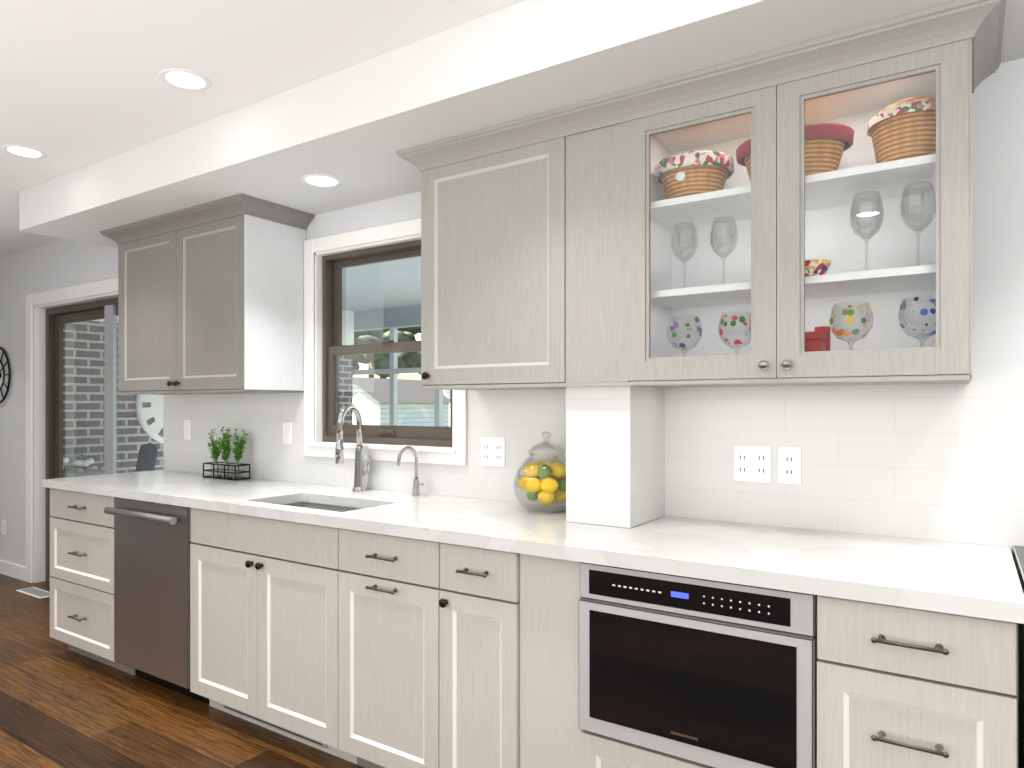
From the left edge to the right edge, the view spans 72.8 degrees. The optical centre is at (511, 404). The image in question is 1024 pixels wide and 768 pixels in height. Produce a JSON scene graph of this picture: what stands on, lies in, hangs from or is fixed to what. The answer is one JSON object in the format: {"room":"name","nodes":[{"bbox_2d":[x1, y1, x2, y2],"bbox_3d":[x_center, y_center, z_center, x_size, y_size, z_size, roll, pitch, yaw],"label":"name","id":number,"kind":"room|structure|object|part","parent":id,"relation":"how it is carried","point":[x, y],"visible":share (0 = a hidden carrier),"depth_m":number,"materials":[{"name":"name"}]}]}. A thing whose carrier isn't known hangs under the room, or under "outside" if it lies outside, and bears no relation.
{"room":"kitchen","nodes":[
{"label":"kitchen","id":0,"kind":"room"},
{"bbox_2d":[0,574,364,767],"bbox_3d":[-2.120,1.350,1.327,10.200,0.100,5.050,0,0,33],"label":"floor","id":1,"kind":"structure","parent":0,"point":[62,705],"depth_m":2.86,"materials":[{"name":"brown wood"}]},
{"bbox_2d":[16,587,49,598],"bbox_3d":[-3.286,1.296,4.797,0.360,0.006,0.110,0,0,33],"label":"floor vent","id":2,"kind":"object","parent":1,"relation":"in","point":[36,592],"visible":0.94,"depth_m":4.79,"materials":[{"name":"white plastic"}]},
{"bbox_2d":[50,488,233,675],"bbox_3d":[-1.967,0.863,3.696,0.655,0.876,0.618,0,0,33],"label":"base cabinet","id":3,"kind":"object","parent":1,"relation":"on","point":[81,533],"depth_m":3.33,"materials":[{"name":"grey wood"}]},
{"bbox_2d":[104,497,209,704],"bbox_3d":[-1.461,0.864,3.318,0.598,0.871,0.679,0,0,33],"label":"dishwasher","id":4,"kind":"object","parent":1,"relation":"on","point":[152,542],"visible":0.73,"depth_m":3.06,"materials":[{"name":"grey metal"}]},
{"bbox_2d":[330,527,437,767],"bbox_3d":[-0.259,0.863,2.573,0.473,0.876,0.618,0,0,33],"label":"base cabinet","id":5,"kind":"object","parent":1,"relation":"on","point":[368,648],"depth_m":2.32,"materials":[{"name":"grey wood"}]},
{"bbox_2d":[438,542,521,767],"bbox_3d":[0.061,0.863,2.363,0.293,0.876,0.618,0,0,33],"label":"base cabinet","id":6,"kind":"object","parent":1,"relation":"on","point":[480,589],"depth_m":2.10,"materials":[{"name":"grey wood"}]},
{"bbox_2d":[522,524,641,767],"bbox_3d":[0.281,0.863,2.228,0.220,0.876,0.604,0,0,33],"label":"base cabinet","id":7,"kind":"object","parent":1,"relation":"on","point":[550,586],"depth_m":1.98,"materials":[{"name":"grey wood"}]},
{"bbox_2d":[814,595,1017,767],"bbox_3d":[1.010,0.863,1.740,0.390,0.876,0.618,0,0,33],"label":"base cabinet","id":8,"kind":"object","parent":1,"relation":"on","point":[896,686],"depth_m":1.48,"materials":[{"name":"grey wood"}]},
{"bbox_2d":[42,470,1023,623],"bbox_3d":[-0.544,0.517,2.739,4.107,0.262,0.640,0,0,33],"label":"countertop","id":9,"kind":"structure","parent":8,"relation":"on","point":[975,580],"depth_m":1.98,"materials":[{"name":"stone"}]},
{"bbox_2d":[203,427,249,480],"bbox_3d":[-1.498,0.249,3.654,0.290,0.272,0.113,0,0,33],"label":"planter","id":10,"kind":"object","parent":9,"relation":"on","point":[225,448],"visible":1,"depth_m":3.64,"materials":[{"name":"black metal"}]},
{"bbox_2d":[335,404,369,490],"bbox_3d":[-0.717,0.191,3.067,0.098,0.390,0.216,0,0,33],"label":"faucet","id":11,"kind":"object","parent":9,"relation":"on","point":[360,473],"visible":1,"depth_m":3.12,"materials":[{"name":"silver metal"}]},
{"bbox_2d":[397,446,423,495],"bbox_3d":[-0.427,0.279,2.917,0.059,0.212,0.138,0,0,33],"label":"filter faucet","id":12,"kind":"object","parent":9,"relation":"on","point":[417,484],"visible":0.98,"depth_m":2.95,"materials":[{"name":"silver metal"}]},
{"bbox_2d":[513,431,565,512],"bbox_3d":[0.126,0.240,2.532,0.242,0.290,0.242,0,0,33],"label":"lemon jar","id":13,"kind":"object","parent":9,"relation":"on","point":[547,488],"visible":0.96,"depth_m":2.48,"materials":[{"name":"clear glass"}]},
{"bbox_2d":[579,562,814,767],"bbox_3d":[0.598,0.660,1.989,0.599,0.466,0.609,0,0,33],"label":"microwave","id":14,"kind":"object","parent":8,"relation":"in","point":[714,674],"visible":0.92,"depth_m":1.72,"materials":[{"name":"silver"}]},
{"bbox_2d":[1013,545,1023,767],"bbox_3d":[1.483,0.838,1.374,0.768,0.924,0.690,0,0,33],"label":"range","id":15,"kind":"object","parent":1,"relation":"on","point":[1018,551],"visible":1,"depth_m":1.66,"materials":[{"name":"silver metal"}]},
{"bbox_2d":[0,0,523,256],"bbox_3d":[-2.161,-1.220,1.264,10.500,0.150,5.200,0,0,33],"label":"ceiling","id":16,"kind":"structure","parent":0,"point":[82,84],"depth_m":2.29,"materials":[{"name":"white paint"}]},
{"bbox_2d":[1,144,46,158],"bbox_3d":[-2.201,-1.142,3.133,0.170,0.004,0.170,0,0,33],"label":"recessed light","id":17,"kind":"object","parent":16,"relation":"in","point":[24,151],"visible":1,"depth_m":3.13,"materials":[{"name":"white"}]},
{"bbox_2d":[158,68,211,90],"bbox_3d":[-1.148,-1.142,2.441,0.170,0.004,0.170,0,0,33],"label":"recessed light","id":18,"kind":"object","parent":16,"relation":"in","point":[184,79],"visible":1,"depth_m":2.44,"materials":[{"name":"white"}]},
{"bbox_2d":[0,58,1023,580],"bbox_3d":[-0.775,0.077,3.374,10.200,2.445,0.150,0,0,33],"label":"wall","id":19,"kind":"structure","parent":0,"point":[998,224],"depth_m":1.93,"materials":[{"name":"white paint"}]},
{"bbox_2d":[2,520,5,534],"bbox_3d":[-3.910,0.943,5.340,0.070,0.115,0.006,0,0,33],"label":"outlet","id":20,"kind":"object","parent":19,"relation":"attached to","point":[3,527],"visible":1,"depth_m":5.33,"materials":[{"name":"white plastic"}]},
{"bbox_2d":[0,347,10,402],"bbox_3d":[-3.974,-0.230,5.370,0.446,0.446,0.026,0,0,33],"label":"clock","id":21,"kind":"object","parent":19,"relation":"attached to","point":[8,374],"visible":1,"depth_m":5.29,"materials":[{"name":"black metal"}]},
{"bbox_2d":[0,560,25,580],"bbox_3d":[-4.326,1.250,5.609,1.810,0.100,0.014,0,0,33],"label":"baseboard","id":22,"kind":"structure","parent":19,"relation":"attached to","point":[13,570],"depth_m":5.22,"materials":[{"name":"white wood"}]},
{"bbox_2d":[46,297,117,581],"bbox_3d":[-2.718,0.296,4.686,1.685,2.007,0.088,0,0,33],"label":"sliding door","id":23,"kind":"structure","parent":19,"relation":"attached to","point":[106,310],"depth_m":5.07,"materials":[{"name":"brown"}]},
{"bbox_2d":[26,277,162,582],"bbox_3d":[-2.788,0.245,4.672,1.790,2.110,0.149,0,0,33],"label":"door frame","id":24,"kind":"structure","parent":19,"relation":"attached to","point":[35,441],"depth_m":5.06,"materials":[{"name":"white wood"}]},
{"bbox_2d":[100,193,314,394],"bbox_3d":[-1.595,-0.497,3.573,1.230,0.874,0.414,0,0,33],"label":"upper cabinet","id":25,"kind":"object","parent":19,"relation":"attached to","point":[211,297],"visible":1,"depth_m":3.35,"materials":[{"name":"grey wood"}]},
{"bbox_2d":[304,218,466,465],"bbox_3d":[-0.577,-0.280,3.206,1.001,1.066,0.155,0,0,33],"label":"window","id":26,"kind":"structure","parent":19,"relation":"in","point":[333,348],"depth_m":3.30,"materials":[{"name":"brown wood"}]},
{"bbox_2d":[416,124,615,389],"bbox_3d":[0.012,-0.481,2.557,0.609,0.818,0.348,0,0,33],"label":"upper cabinet","id":27,"kind":"object","parent":19,"relation":"attached to","point":[549,260],"depth_m":2.34,"materials":[{"name":"grey wood"}]},
{"bbox_3d":[0.725,-0.479,1.895,0.739,0.674,0.003,0,0,33],"label":"cabinet glass","id":28,"kind":"part","parent":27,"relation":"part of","materials":[{"name":"clear glass"}]},
{"bbox_2d":[805,331,826,351],"bbox_3d":[0.838,-0.146,1.950,0.074,0.112,0.086,0,0,33],"label":"gift box","id":29,"kind":"object","parent":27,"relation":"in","point":[821,341],"depth_m":1.91,"materials":[{"name":"red"}]},
{"bbox_2d":[805,259,830,276],"bbox_3d":[0.848,-0.376,1.956,0.096,0.050,0.096,0,0,33],"label":"bowl","id":30,"kind":"object","parent":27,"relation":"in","point":[823,265],"depth_m":1.92,"materials":[{"name":"multicoloured ceramic"}]},
{"bbox_2d":[814,326,829,350],"bbox_3d":[0.918,-0.161,2.053,0.044,0.140,0.043,0,0,33],"label":"candle","id":31,"kind":"object","parent":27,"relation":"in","point":[825,328],"depth_m":2.03,"materials":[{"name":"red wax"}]},
{"bbox_2d":[163,378,1023,552],"bbox_3d":[0.605,0.164,2.196,6.600,0.472,0.304,0,0,33],"label":"backsplash","id":32,"kind":"structure","parent":19,"relation":"attached to","point":[940,462],"depth_m":2.22,"materials":[{"name":"tile"}]},
{"bbox_2d":[184,420,191,439],"bbox_3d":[-1.863,0.142,3.985,0.070,0.115,0.007,0,0,33],"label":"outlet","id":33,"kind":"object","parent":32,"relation":"attached to","point":[187,429],"visible":1,"depth_m":3.98,"materials":[{"name":"white plastic"}]},
{"bbox_2d":[283,422,291,444],"bbox_3d":[-1.136,0.142,3.508,0.070,0.115,0.007,0,0,33],"label":"outlet","id":34,"kind":"object","parent":32,"relation":"attached to","point":[287,433],"visible":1,"depth_m":3.50,"materials":[{"name":"white plastic"}]},
{"bbox_2d":[481,437,504,466],"bbox_3d":[-0.078,0.191,2.813,0.120,0.118,0.006,0,0,33],"label":"outlet","id":35,"kind":"object","parent":32,"relation":"attached to","point":[492,452],"visible":1,"depth_m":2.81,"materials":[{"name":"white plastic"}]},
{"bbox_2d":[733,445,770,482],"bbox_3d":[0.778,0.191,2.251,0.120,0.118,0.006,0,0,33],"label":"electrical outlet","id":36,"kind":"object","parent":32,"relation":"attached to","point":[751,463],"visible":1,"depth_m":2.25,"materials":[{"name":"white plastic"}]},
{"bbox_2d":[778,447,800,484],"bbox_3d":[0.875,0.191,2.188,0.070,0.118,0.006,0,0,33],"label":"electrical outlet","id":37,"kind":"object","parent":32,"relation":"attached to","point":[789,465],"visible":1,"depth_m":2.19,"materials":[{"name":"white plastic"}]},
{"bbox_2d":[19,0,1023,248],"bbox_3d":[0.403,-1.040,2.116,6.850,0.210,0.659,0,0,33],"label":"soffit","id":38,"kind":"structure","parent":0,"point":[355,128],"depth_m":2.24,"materials":[{"name":"white paint"}]},
{"bbox_2d":[300,174,341,187],"bbox_3d":[-0.793,-0.932,2.890,0.170,0.004,0.170,0,0,33],"label":"recessed light","id":39,"kind":"object","parent":38,"relation":"in","point":[322,180],"visible":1,"depth_m":2.88,"materials":[{"name":"white"}]},
{"bbox_2d":[666,181,935,355],"bbox_3d":[0.817,-0.338,2.022,0.768,0.493,0.130,0,0,37],"label":"glassware","id":40,"kind":"object","parent":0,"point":[845,311],"depth_m":1.93,"materials":[{"name":"clear glass"}]},
{"bbox_2d":[867,97,935,163],"bbox_3d":[1.068,-0.723,1.865,0.199,0.195,0.199,0,0,-12],"label":"basket","id":41,"kind":"object","parent":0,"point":[875,120],"depth_m":1.80,"materials":[{"name":"wicker"}]},
{"label":"outside","id":42,"kind":"structure","parent":0,"visible":0},
{"bbox_3d":[14.320,1.950,47.300,140.000,0.200,89.849,0,0,33],"label":"ground","id":43,"kind":"structure","parent":42,"visible":0},
{"bbox_2d":[63,310,353,472],"bbox_3d":[-3.218,0.075,7.373,0.325,3.550,3.849,0,0,33],"label":"brick wall","id":44,"kind":"structure","parent":43,"relation":"on","point":[343,363],"depth_m":6.28,"materials":[{"name":"grey"}]},
{"bbox_2d":[135,394,162,442],"bbox_3d":[-3.336,0.000,6.905,0.037,0.800,0.800,0,0,33],"label":"clock","id":45,"kind":"object","parent":44,"relation":"attached to","point":[155,418],"depth_m":6.68,"materials":[{"name":"white"}]},
{"bbox_2d":[353,326,420,378],"bbox_3d":[-4.355,-3.230,44.684,40.654,10.160,24.109,0,0,33],"label":"trees","id":46,"kind":"object","parent":43,"relation":"on","point":[404,333],"depth_m":42.35,"materials":[{"name":"green plant"}]},
{"bbox_2d":[353,377,449,426],"bbox_3d":[-3.995,0.505,22.150,2.800,2.690,3.500,0,0,33],"label":"shed","id":47,"kind":"object","parent":43,"relation":"on","point":[411,403],"depth_m":21.15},
{"bbox_2d":[444,390,449,425],"bbox_3d":[3.447,-0.650,28.927,11.000,5.000,8.500,0,0,33],"label":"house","id":48,"kind":"structure","parent":43,"relation":"on","point":[447,392],"depth_m":28.38,"materials":[{"name":"white"}]},
{"bbox_3d":[1.827,1.615,4.238,11.600,0.470,4.149,0,0,33],"label":"patio slab","id":49,"kind":"object","parent":43,"relation":"on","visible":0},
{"bbox_2d":[63,454,103,477],"bbox_3d":[-3.729,0.898,6.016,0.400,0.965,0.625,0,0,33],"label":"bush","id":50,"kind":"object","parent":49,"relation":"on","point":[82,464],"depth_m":5.95,"materials":[{"name":"green plant"}]},
{"bbox_2d":[135,443,157,471],"bbox_3d":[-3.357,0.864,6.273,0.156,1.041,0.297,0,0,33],"label":"chair","id":51,"kind":"object","parent":49,"relation":"on","point":[149,459],"depth_m":6.26,"materials":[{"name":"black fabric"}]},
{"bbox_2d":[355,327,442,425],"bbox_3d":[2.837,0.210,5.776,11.600,2.340,0.070,0,0,33],"label":"posts","id":52,"kind":"object","parent":49,"relation":"on","point":[396,390],"depth_m":8.57,"materials":[{"name":"white wood"}]},
{"bbox_2d":[342,256,420,331],"bbox_3d":[1.674,-1.140,4.279,11.900,0.360,4.049,0,0,33],"label":"roof","id":53,"kind":"structure","parent":52,"relation":"on","point":[392,288],"depth_m":7.54,"materials":[{"name":"grey"}]}
]}

